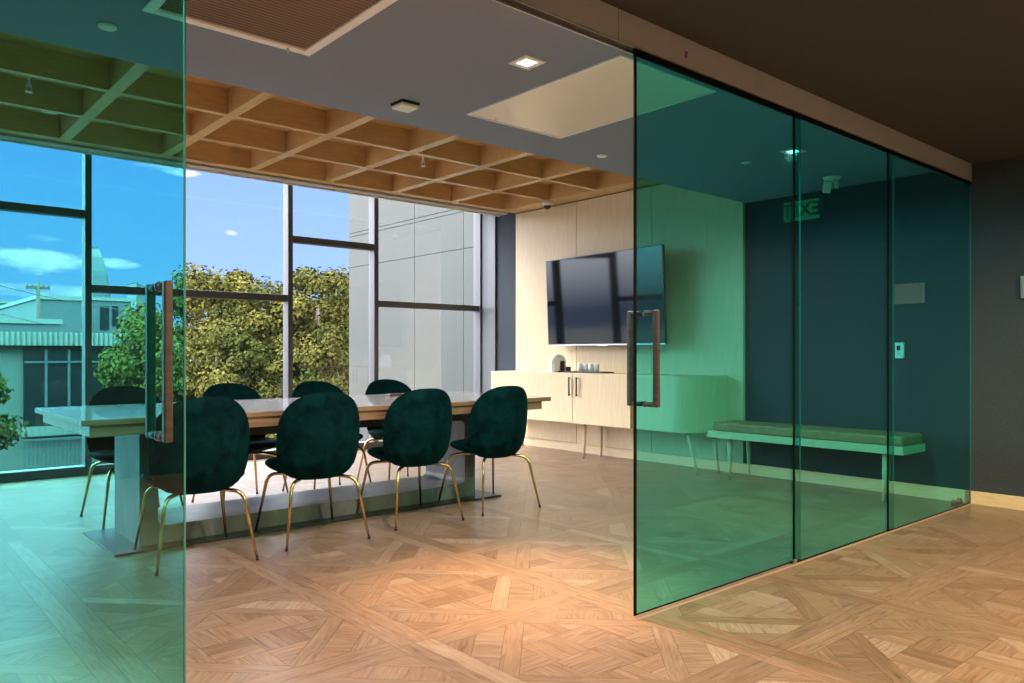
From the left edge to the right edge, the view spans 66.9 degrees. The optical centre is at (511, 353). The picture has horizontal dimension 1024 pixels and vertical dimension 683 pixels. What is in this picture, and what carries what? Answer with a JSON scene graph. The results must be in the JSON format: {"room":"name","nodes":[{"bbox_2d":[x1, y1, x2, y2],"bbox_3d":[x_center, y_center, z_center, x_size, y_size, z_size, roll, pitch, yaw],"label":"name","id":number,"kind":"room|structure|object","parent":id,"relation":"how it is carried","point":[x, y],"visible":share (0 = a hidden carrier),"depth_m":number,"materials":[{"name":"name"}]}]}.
{"room":"office","nodes":[
{"label":"office","id":0,"kind":"room"},
{"bbox_2d":[0,32,660,213],"bbox_3d":[-2.304,-1.910,5.348,9.040,0.380,3.185,0,0,-41],"label":"ceiling","id":1,"kind":"structure","parent":0,"point":[97,100],"depth_m":6.37,"materials":[{"name":"brown wood"}]},
{"bbox_2d":[25,76,32,92],"bbox_3d":[-3.123,-1.794,5.010,0.070,0.203,0.070,0,0,-41],"label":"sprinkler","id":2,"kind":"object","parent":1,"relation":"attached to","point":[28,84],"visible":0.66,"depth_m":5.00,"materials":[{"name":"white metal"}]},
{"bbox_2d":[0,132,507,216],"bbox_3d":[-3.453,-1.728,6.571,8.890,0.093,0.150,0,0,-41],"label":"roller shade","id":3,"kind":"object","parent":1,"relation":"attached to","point":[5,137],"visible":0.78,"depth_m":7.22,"materials":[{"name":"beige"}]},
{"bbox_2d":[542,200,552,209],"bbox_3d":[0.398,-1.674,8.733,0.124,0.092,0.124,0,0,-41],"label":"dome camera","id":4,"kind":"object","parent":1,"relation":"attached to","point":[546,204],"visible":1,"depth_m":8.69,"materials":[{"name":"white plastic"}]},
{"bbox_2d":[0,0,932,202],"bbox_3d":[-0.663,-1.742,3.461,9.040,0.715,1.816,0,0,-41],"label":"ceiling","id":5,"kind":"structure","parent":0,"point":[451,58],"depth_m":3.92,"materials":[{"name":"grey paint"}]},
{"bbox_2d":[97,22,117,31],"bbox_3d":[-1.705,-1.379,3.268,0.078,0.012,0.078,0,0,-41],"label":"ceiling sensor","id":6,"kind":"object","parent":5,"relation":"attached to","point":[107,26],"visible":1,"depth_m":3.25,"materials":[{"name":"white plastic"}]},
{"bbox_2d":[142,0,397,55],"bbox_3d":[-0.707,-1.370,2.764,0.724,0.030,1.530,0,0,-41],"label":"ceiling panel","id":7,"kind":"object","parent":5,"relation":"in","point":[304,27],"visible":1,"depth_m":3.18,"materials":[{"name":"brown wood slats"},{"name":"white paint"}]},
{"bbox_2d":[391,99,419,112],"bbox_3d":[-0.590,-1.369,4.284,0.116,0.032,0.116,0,0,-41],"label":"ceiling light","id":8,"kind":"object","parent":5,"relation":"attached to","point":[403,105],"visible":1,"depth_m":4.25,"materials":[{"name":"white plastic"}]},
{"bbox_2d":[508,55,545,69],"bbox_3d":[0.071,-1.382,3.676,0.130,0.006,0.130,0,0,-41],"label":"recessed light","id":9,"kind":"object","parent":5,"relation":"in","point":[526,62],"visible":1,"depth_m":3.67,"materials":[{"name":"white paint"}]},
{"bbox_2d":[467,54,715,138],"bbox_3d":[0.406,-1.379,4.268,0.752,0.012,1.170,0,0,-41],"label":"ceiling panel","id":10,"kind":"object","parent":5,"relation":"attached to","point":[600,94],"visible":1,"depth_m":4.18,"materials":[{"name":"white paint"}]},
{"bbox_2d":[596,154,606,157],"bbox_3d":[0.626,-1.379,5.394,0.078,0.012,0.078,0,0,-41],"label":"ceiling sensor","id":11,"kind":"object","parent":5,"relation":"attached to","point":[597,155],"visible":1,"depth_m":5.38,"materials":[{"name":"white plastic"}]},
{"bbox_2d":[779,148,806,154],"bbox_3d":[1.917,-1.382,5.288,0.130,0.006,0.130,0,0,-41],"label":"recessed light","id":12,"kind":"object","parent":5,"relation":"in","point":[789,151],"visible":0.91,"depth_m":5.28,"materials":[{"name":"white paint"}]},
{"bbox_2d":[822,175,840,192],"bbox_3d":[2.508,-1.323,6.078,0.136,0.125,0.139,0,0,-41],"label":"ceiling camera","id":13,"kind":"object","parent":5,"relation":"attached to","point":[828,180],"visible":1,"depth_m":6.06,"materials":[{"name":"white plastic"}]},
{"bbox_2d":[0,445,1023,682],"bbox_3d":[-0.239,1.225,2.973,9.040,0.250,11.200,0,0,-41],"label":"floor","id":14,"kind":"structure","parent":0,"point":[520,591],"depth_m":3.68,"materials":[{"name":"brown wood"}]},
{"bbox_2d":[0,154,91,482],"bbox_3d":[-4.267,-0.430,6.768,1.050,3.060,0.125,0,0,-41],"label":"window","id":15,"kind":"structure","parent":14,"relation":"on","point":[77,470],"depth_m":7.04,"materials":[{"name":"grey metal"}]},
{"bbox_2d":[80,386,182,528],"bbox_3d":[-2.540,0.661,5.193,0.516,0.879,0.587,0,0,-41],"label":"dining chair","id":16,"kind":"object","parent":14,"relation":"on","point":[102,449],"visible":0.25,"depth_m":5.23,"materials":[{"name":"green fabric"}]},
{"bbox_2d":[133,397,258,575],"bbox_3d":[-1.728,0.661,4.221,0.516,0.879,0.587,0,0,-36],"label":"dining chair","id":17,"kind":"object","parent":14,"relation":"on","point":[217,428],"visible":0.97,"depth_m":4.01,"materials":[{"name":"green fabric"}]},
{"bbox_2d":[191,383,288,501],"bbox_3d":[-1.996,0.661,5.711,0.516,0.879,0.587,0,0,-42],"label":"dining chair","id":18,"kind":"object","parent":14,"relation":"on","point":[234,391],"visible":0.31,"depth_m":5.84,"materials":[{"name":"green fabric"}]},
{"bbox_2d":[35,391,550,556],"bbox_3d":[-1.328,0.717,5.418,3.265,0.766,1.220,0,0,-41],"label":"conference table","id":19,"kind":"object","parent":14,"relation":"on","point":[126,422],"visible":0.54,"depth_m":4.86,"materials":[{"name":"brown wood"}]},
{"bbox_2d":[385,393,403,395],"bbox_3d":[-0.922,0.324,6.182,0.060,0.020,0.180,0,0,41],"label":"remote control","id":20,"kind":"object","parent":19,"relation":"on","point":[390,394],"visible":0.68,"depth_m":6.14,"materials":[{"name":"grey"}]},
{"bbox_2d":[254,392,370,551],"bbox_3d":[-1.217,0.661,4.700,0.516,0.879,0.587,0,0,-35],"label":"dining chair","id":21,"kind":"object","parent":14,"relation":"on","point":[317,436],"visible":1,"depth_m":4.48,"materials":[{"name":"green fabric"}]},
{"bbox_2d":[282,381,371,490],"bbox_3d":[-1.463,0.661,6.149,0.516,0.879,0.587,0,0,-39],"label":"dining chair","id":22,"kind":"object","parent":14,"relation":"on","point":[309,387],"visible":0.15,"depth_m":6.29,"materials":[{"name":"green fabric"}]},
{"bbox_2d":[283,184,378,449],"bbox_3d":[-2.019,-0.430,8.723,1.118,3.060,0.125,0,0,-41],"label":"window","id":23,"kind":"structure","parent":14,"relation":"on","point":[296,239],"depth_m":8.59,"materials":[{"name":"grey metal"}]},
{"bbox_2d":[92,285,286,473],"bbox_3d":[-3.157,-0.430,7.736,1.895,3.060,0.120,0,0,-41],"label":"window","id":24,"kind":"structure","parent":23,"relation":"attached to","point":[105,289],"depth_m":7.71,"materials":[{"name":"grey metal"}]},
{"bbox_2d":[357,379,411,480],"bbox_3d":[-0.964,0.661,6.596,0.516,0.879,0.587,0,0,-37],"label":"dining chair","id":25,"kind":"object","parent":14,"relation":"on","point":[382,386],"visible":0.25,"depth_m":6.71,"materials":[{"name":"green fabric"}]},
{"bbox_2d":[356,388,463,530],"bbox_3d":[-0.692,0.661,5.209,0.516,0.879,0.587,0,0,-36],"label":"dining chair","id":26,"kind":"object","parent":14,"relation":"on","point":[417,425],"visible":1,"depth_m":4.98,"materials":[{"name":"green fabric"}]},
{"bbox_2d":[437,386,540,515],"bbox_3d":[-0.172,0.661,5.635,0.516,0.879,0.587,0,0,-37],"label":"dining chair","id":27,"kind":"object","parent":14,"relation":"on","point":[498,417],"visible":1,"depth_m":5.40,"materials":[{"name":"green fabric"}]},
{"bbox_2d":[491,370,726,474],"bbox_3d":[0.866,0.650,8.153,0.485,0.900,2.910,0,0,-41],"label":"credenza","id":28,"kind":"object","parent":14,"relation":"on","point":[689,404],"visible":0.82,"depth_m":7.59,"materials":[{"name":"brown wood"}]},
{"bbox_2d":[549,354,570,371],"bbox_3d":[0.534,0.102,8.550,0.220,0.196,0.135,0,0,-23],"label":"coffee machine","id":29,"kind":"object","parent":28,"relation":"on","point":[557,362],"visible":0.85,"depth_m":8.51,"materials":[{"name":"white plastic"}]},
{"bbox_2d":[564,371,613,373],"bbox_3d":[0.807,0.192,8.201,0.190,0.016,0.550,0,0,-41],"label":"tray","id":30,"kind":"object","parent":28,"relation":"on","point":[600,372],"visible":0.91,"depth_m":8.16,"materials":[{"name":"grey metal"}]},
{"bbox_2d":[578,364,582,371],"bbox_3d":[0.730,0.149,8.260,0.062,0.088,0.062,0,0,-41],"label":"drinking glass","id":31,"kind":"object","parent":30,"relation":"on","point":[580,366],"visible":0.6,"depth_m":8.23,"materials":[{"name":"white"}]},
{"bbox_2d":[583,364,588,371],"bbox_3d":[0.787,0.149,8.240,0.062,0.088,0.062,0,0,-41],"label":"drinking glass","id":32,"kind":"object","parent":30,"relation":"on","point":[585,366],"visible":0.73,"depth_m":8.22,"materials":[{"name":"white"}]},
{"bbox_2d":[588,364,593,371],"bbox_3d":[0.832,0.149,8.143,0.062,0.088,0.062,0,0,-41],"label":"drinking glass","id":33,"kind":"object","parent":30,"relation":"on","point":[590,366],"visible":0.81,"depth_m":8.12,"materials":[{"name":"white"}]},
{"bbox_2d":[594,364,598,371],"bbox_3d":[0.886,0.149,8.126,0.062,0.088,0.062,0,0,-41],"label":"drinking glass","id":34,"kind":"object","parent":30,"relation":"on","point":[596,366],"visible":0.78,"depth_m":8.10,"materials":[{"name":"white"}]},
{"bbox_2d":[637,503,971,619],"bbox_3d":[1.946,1.099,4.447,3.772,0.005,0.010,0,0,-41],"label":"track","id":35,"kind":"object","parent":14,"relation":"on","point":[677,605],"visible":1,"depth_m":3.95,"materials":[{"name":"beige"}]},
{"bbox_2d":[707,420,924,501],"bbox_3d":[2.432,0.850,6.360,0.416,0.500,1.670,0,0,-41],"label":"bench","id":36,"kind":"object","parent":14,"relation":"on","point":[850,439],"visible":0.99,"depth_m":6.09,"materials":[{"name":"brown wood"}]},
{"bbox_2d":[713,420,922,446],"bbox_3d":[2.437,0.637,6.342,0.380,0.074,1.615,0,0,-41],"label":"cushion","id":37,"kind":"object","parent":36,"relation":"on","point":[851,437],"depth_m":6.13,"materials":[{"name":"brown leather"}]},
{"bbox_2d":[951,498,962,505],"bbox_3d":[3.250,1.078,5.657,0.172,0.044,0.025,0,0,-41],"label":"door stop","id":38,"kind":"object","parent":14,"relation":"on","point":[959,500],"visible":1,"depth_m":5.63,"materials":[{"name":"black plastic"}]},
{"bbox_2d":[492,0,971,182],"bbox_3d":[-0.048,-1.632,2.754,9.040,0.736,0.056,0,0,-41],"label":"beam","id":39,"kind":"structure","parent":0,"point":[597,20],"depth_m":3.57,"materials":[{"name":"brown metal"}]},
{"bbox_2d":[145,0,185,682],"bbox_3d":[-1.370,-0.090,1.599,1.350,2.365,0.166,0,0,-41],"label":"door","id":40,"kind":"structure","parent":39,"relation":"in","point":[166,287],"depth_m":2.04,"materials":[{"name":"teal glass"}]},
{"bbox_2d":[627,49,800,615],"bbox_3d":[1.020,-0.090,3.676,1.356,2.365,0.166,0,0,-41],"label":"door","id":41,"kind":"structure","parent":39,"relation":"in","point":[631,315],"depth_m":3.23,"materials":[{"name":"teal glass"}]},
{"bbox_2d":[793,111,893,561],"bbox_3d":[1.932,-0.088,4.458,1.215,2.369,0.012,0,0,-41],"label":"door","id":42,"kind":"structure","parent":39,"relation":"in","point":[797,115],"depth_m":4.10,"materials":[{"name":"teal glass"}]},
{"bbox_2d":[887,149,971,531],"bbox_3d":[2.845,-0.088,5.241,1.401,2.369,0.012,0,0,-41],"label":"door","id":43,"kind":"structure","parent":39,"relation":"in","point":[888,150],"depth_m":4.78,"materials":[{"name":"teal glass"}]},
{"bbox_2d":[497,155,1023,502],"bbox_3d":[3.239,-0.400,5.976,0.150,3.400,11.170,0,0,-41],"label":"wall","id":44,"kind":"structure","parent":0,"point":[844,229],"depth_m":6.10,"materials":[{"name":"paint"}]},
{"bbox_2d":[379,213,496,445],"bbox_3d":[-0.915,-0.430,9.473,1.532,3.060,0.440,0,0,-41],"label":"window","id":45,"kind":"structure","parent":44,"relation":"in","point":[388,304],"depth_m":9.95,"materials":[{"name":"grey metal"}]},
{"bbox_2d":[516,184,744,462],"bbox_3d":[1.095,-0.359,8.297,0.040,2.718,3.153,0,0,-41],"label":"panelling","id":46,"kind":"object","parent":44,"relation":"attached to","point":[702,235],"visible":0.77,"depth_m":7.75,"materials":[{"name":"brown wood"}]},
{"bbox_2d":[546,244,666,345],"bbox_3d":[1.003,-0.569,8.179,0.233,0.968,1.736,0,0,-38],"label":"television","id":47,"kind":"object","parent":46,"relation":"attached to","point":[590,297],"visible":0.91,"depth_m":8.07,"materials":[{"name":"grey"}]},
{"bbox_2d":[524,437,964,502],"bbox_3d":[1.583,1.052,7.753,0.018,0.095,5.375,0,0,-41],"label":"baseboard","id":48,"kind":"structure","parent":44,"relation":"attached to","point":[917,490],"depth_m":6.89,"materials":[{"name":"brown wood"}]},
{"bbox_2d":[895,342,904,357],"bbox_3d":[3.038,-0.028,6.072,0.028,0.124,0.066,0,0,-41],"label":"thermostat","id":49,"kind":"object","parent":44,"relation":"attached to","point":[899,347],"visible":1,"depth_m":6.06,"materials":[{"name":"white plastic"}]},
{"bbox_2d":[971,491,1023,510],"bbox_3d":[5.106,1.052,3.700,0.018,0.095,5.285,0,0,-41],"label":"baseboard","id":50,"kind":"structure","parent":44,"relation":"attached to","point":[978,498],"depth_m":5.56,"materials":[{"name":"brown wood"}]},
{"bbox_2d":[1021,276,1023,297],"bbox_3d":[3.655,-0.470,5.370,0.016,0.156,0.224,0,0,-41],"label":"room sign","id":51,"kind":"object","parent":44,"relation":"attached to","point":[1022,277],"visible":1,"depth_m":5.44,"materials":[{"name":"grey"}]},
{"bbox_2d":[600,0,1023,163],"bbox_3d":[1.702,-1.748,0.741,9.040,0.703,5.285,0,0,-41],"label":"ceiling","id":52,"kind":"structure","parent":0,"point":[947,76],"depth_m":3.59,"materials":[{"name":"paint"}]},
{"label":"outside","id":53,"kind":"structure","parent":0,"visible":0},
{"bbox_3d":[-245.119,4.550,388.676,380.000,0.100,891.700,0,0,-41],"label":"ground","id":54,"kind":"structure","parent":53,"visible":0},
{"bbox_2d":[0,300,13,305],"bbox_3d":[-53.956,-0.193,77.648,7.213,9.387,20.200,0,0,-41],"label":"warehouse","id":55,"kind":"structure","parent":54,"relation":"on","point":[2,302],"depth_m":70.86,"materials":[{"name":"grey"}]},
{"bbox_2d":[0,372,28,449],"bbox_3d":[-10.765,1.770,13.423,3.054,5.474,3.301,0,0,26],"label":"tree","id":56,"kind":"object","parent":54,"relation":"on","point":[4,435],"visible":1,"depth_m":14.17,"materials":[{"name":"green plant"}]},
{"bbox_2d":[0,318,62,331],"bbox_3d":[-27.277,1.365,41.214,4.378,6.270,8.200,0,0,-41],"label":"block","id":57,"kind":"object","parent":54,"relation":"on","point":[11,324],"visible":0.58,"depth_m":38.66,"materials":[{"name":"grey"}]},
{"bbox_2d":[26,282,49,318],"bbox_3d":[-29.100,0.032,47.579,1.275,8.936,0.316,0,0,-41],"label":"utility pole","id":58,"kind":"object","parent":54,"relation":"on","point":[37,287],"visible":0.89,"depth_m":47.48,"materials":[{"name":"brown wood"}]},
{"bbox_2d":[0,295,81,332],"bbox_3d":[-37.357,0.285,60.277,2.830,8.431,20.200,0,0,-41],"label":"office block","id":59,"kind":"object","parent":54,"relation":"on","point":[50,308],"visible":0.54,"depth_m":53.17,"materials":[{"name":"grey"}]},
{"bbox_2d":[24,436,98,469],"bbox_3d":[-10.023,3.229,18.602,2.900,2.542,0.070,0,0,-41],"label":"railing fence","id":60,"kind":"object","parent":54,"relation":"on","point":[77,437],"visible":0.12,"depth_m":17.99,"materials":[{"name":"white metal"}]},
{"bbox_2d":[0,332,139,471],"bbox_3d":[-15.134,1.982,21.924,6.267,5.037,9.050,0,0,-41],"label":"building","id":61,"kind":"structure","parent":54,"relation":"on","point":[42,369],"depth_m":19.20,"materials":[{"name":"grey"}]},
{"bbox_2d":[92,247,110,297],"bbox_3d":[-289.536,-34.955,543.318,15.360,78.910,19.200,0,0,-41],"label":"tower","id":62,"kind":"structure","parent":54,"relation":"on","point":[99,272],"depth_m":537.18,"materials":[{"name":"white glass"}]},
{"bbox_2d":[81,297,132,333],"bbox_3d":[-37.833,0.060,67.814,3.253,8.879,20.200,0,0,-41],"label":"office block","id":63,"kind":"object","parent":54,"relation":"on","point":[104,320],"visible":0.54,"depth_m":60.11,"materials":[{"name":"grey"}]},
{"bbox_2d":[127,282,144,310],"bbox_3d":[-228.374,-19.415,477.234,11.000,47.829,20.400,0,0,-41],"label":"tower","id":64,"kind":"structure","parent":54,"relation":"on","point":[141,298],"depth_m":468.42,"materials":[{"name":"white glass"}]},
{"bbox_2d":[123,360,190,386],"bbox_3d":[-8.077,2.292,18.237,2.115,4.431,1.922,0,0,-11],"label":"tree","id":65,"kind":"object","parent":54,"relation":"on","point":[128,383],"visible":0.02,"depth_m":17.90,"materials":[{"name":"green plant"}]},
{"bbox_2d":[121,297,227,361],"bbox_3d":[-9.286,1.207,23.494,5.326,6.597,4.955,0,0,-6],"label":"tree","id":66,"kind":"object","parent":54,"relation":"on","point":[198,313],"visible":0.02,"depth_m":22.58,"materials":[{"name":"green plant"}]},
{"bbox_2d":[92,262,279,398],"bbox_3d":[-7.571,1.136,18.729,4.419,6.740,4.085,0,0,-44],"label":"tree","id":67,"kind":"object","parent":54,"relation":"on","point":[124,364],"visible":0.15,"depth_m":17.91,"materials":[{"name":"green plant"}]},
{"bbox_2d":[133,320,276,401],"bbox_3d":[-6.469,1.883,16.932,3.193,5.248,3.294,0,0,-41],"label":"tree","id":68,"kind":"object","parent":54,"relation":"on","point":[213,352],"visible":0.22,"depth_m":16.55,"materials":[{"name":"green plant"}]},
{"bbox_2d":[173,269,343,381],"bbox_3d":[-6.967,1.028,21.501,5.285,6.955,5.020,0,0,43],"label":"tree","id":69,"kind":"object","parent":54,"relation":"on","point":[237,306],"visible":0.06,"depth_m":20.47,"materials":[{"name":"green plant"}]},
{"bbox_2d":[220,334,331,448],"bbox_3d":[-4.902,2.002,16.980,3.183,5.011,3.072,0,0,-12],"label":"tree","id":70,"kind":"object","parent":54,"relation":"on","point":[310,367],"visible":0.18,"depth_m":16.45,"materials":[{"name":"green plant"}]},
{"bbox_2d":[243,264,348,390],"bbox_3d":[-4.945,1.094,20.201,4.013,6.823,4.796,0,0,11],"label":"tree","id":71,"kind":"object","parent":54,"relation":"on","point":[306,316],"visible":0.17,"depth_m":19.23,"materials":[{"name":"green plant"}]},
{"bbox_2d":[293,319,348,395],"bbox_3d":[-4.055,1.871,17.143,2.308,5.273,2.687,0,0,24],"label":"tree","id":72,"kind":"object","parent":54,"relation":"on","point":[334,342],"visible":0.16,"depth_m":16.63,"materials":[{"name":"green plant"}]},
{"bbox_2d":[319,265,348,384],"bbox_3d":[-5.023,0.880,23.651,4.044,7.252,4.283,0,0,30],"label":"tree","id":73,"kind":"object","parent":54,"relation":"on","point":[342,268],"visible":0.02,"depth_m":23.62,"materials":[{"name":"green plant"}]},
{"bbox_2d":[349,194,473,441],"bbox_3d":[-0.313,-1.700,13.621,3.000,12.400,4.870,0,0,-41],"label":"building wing","id":74,"kind":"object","parent":54,"relation":"on","point":[426,253],"visible":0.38,"depth_m":12.81,"materials":[{"name":"grey"}]},
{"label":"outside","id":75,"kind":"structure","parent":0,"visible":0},
{"bbox_2d":[0,285,179,316],"bbox_3d":[-19.819,-2.661,35.773,10.636,1.706,0.031,0,0,-41],"label":"power line","id":76,"kind":"object","parent":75,"point":[0,285],"visible":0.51,"depth_m":35.05,"materials":[{"name":"black plastic"}]},
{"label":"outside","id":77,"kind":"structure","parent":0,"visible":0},
{"bbox_2d":[0,313,81,331],"bbox_3d":[-19.819,-1.369,35.773,10.637,1.958,0.031,0,0,-41],"label":"power line","id":78,"kind":"object","parent":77,"point":[0,313],"visible":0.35,"depth_m":34.66,"materials":[{"name":"black plastic"}]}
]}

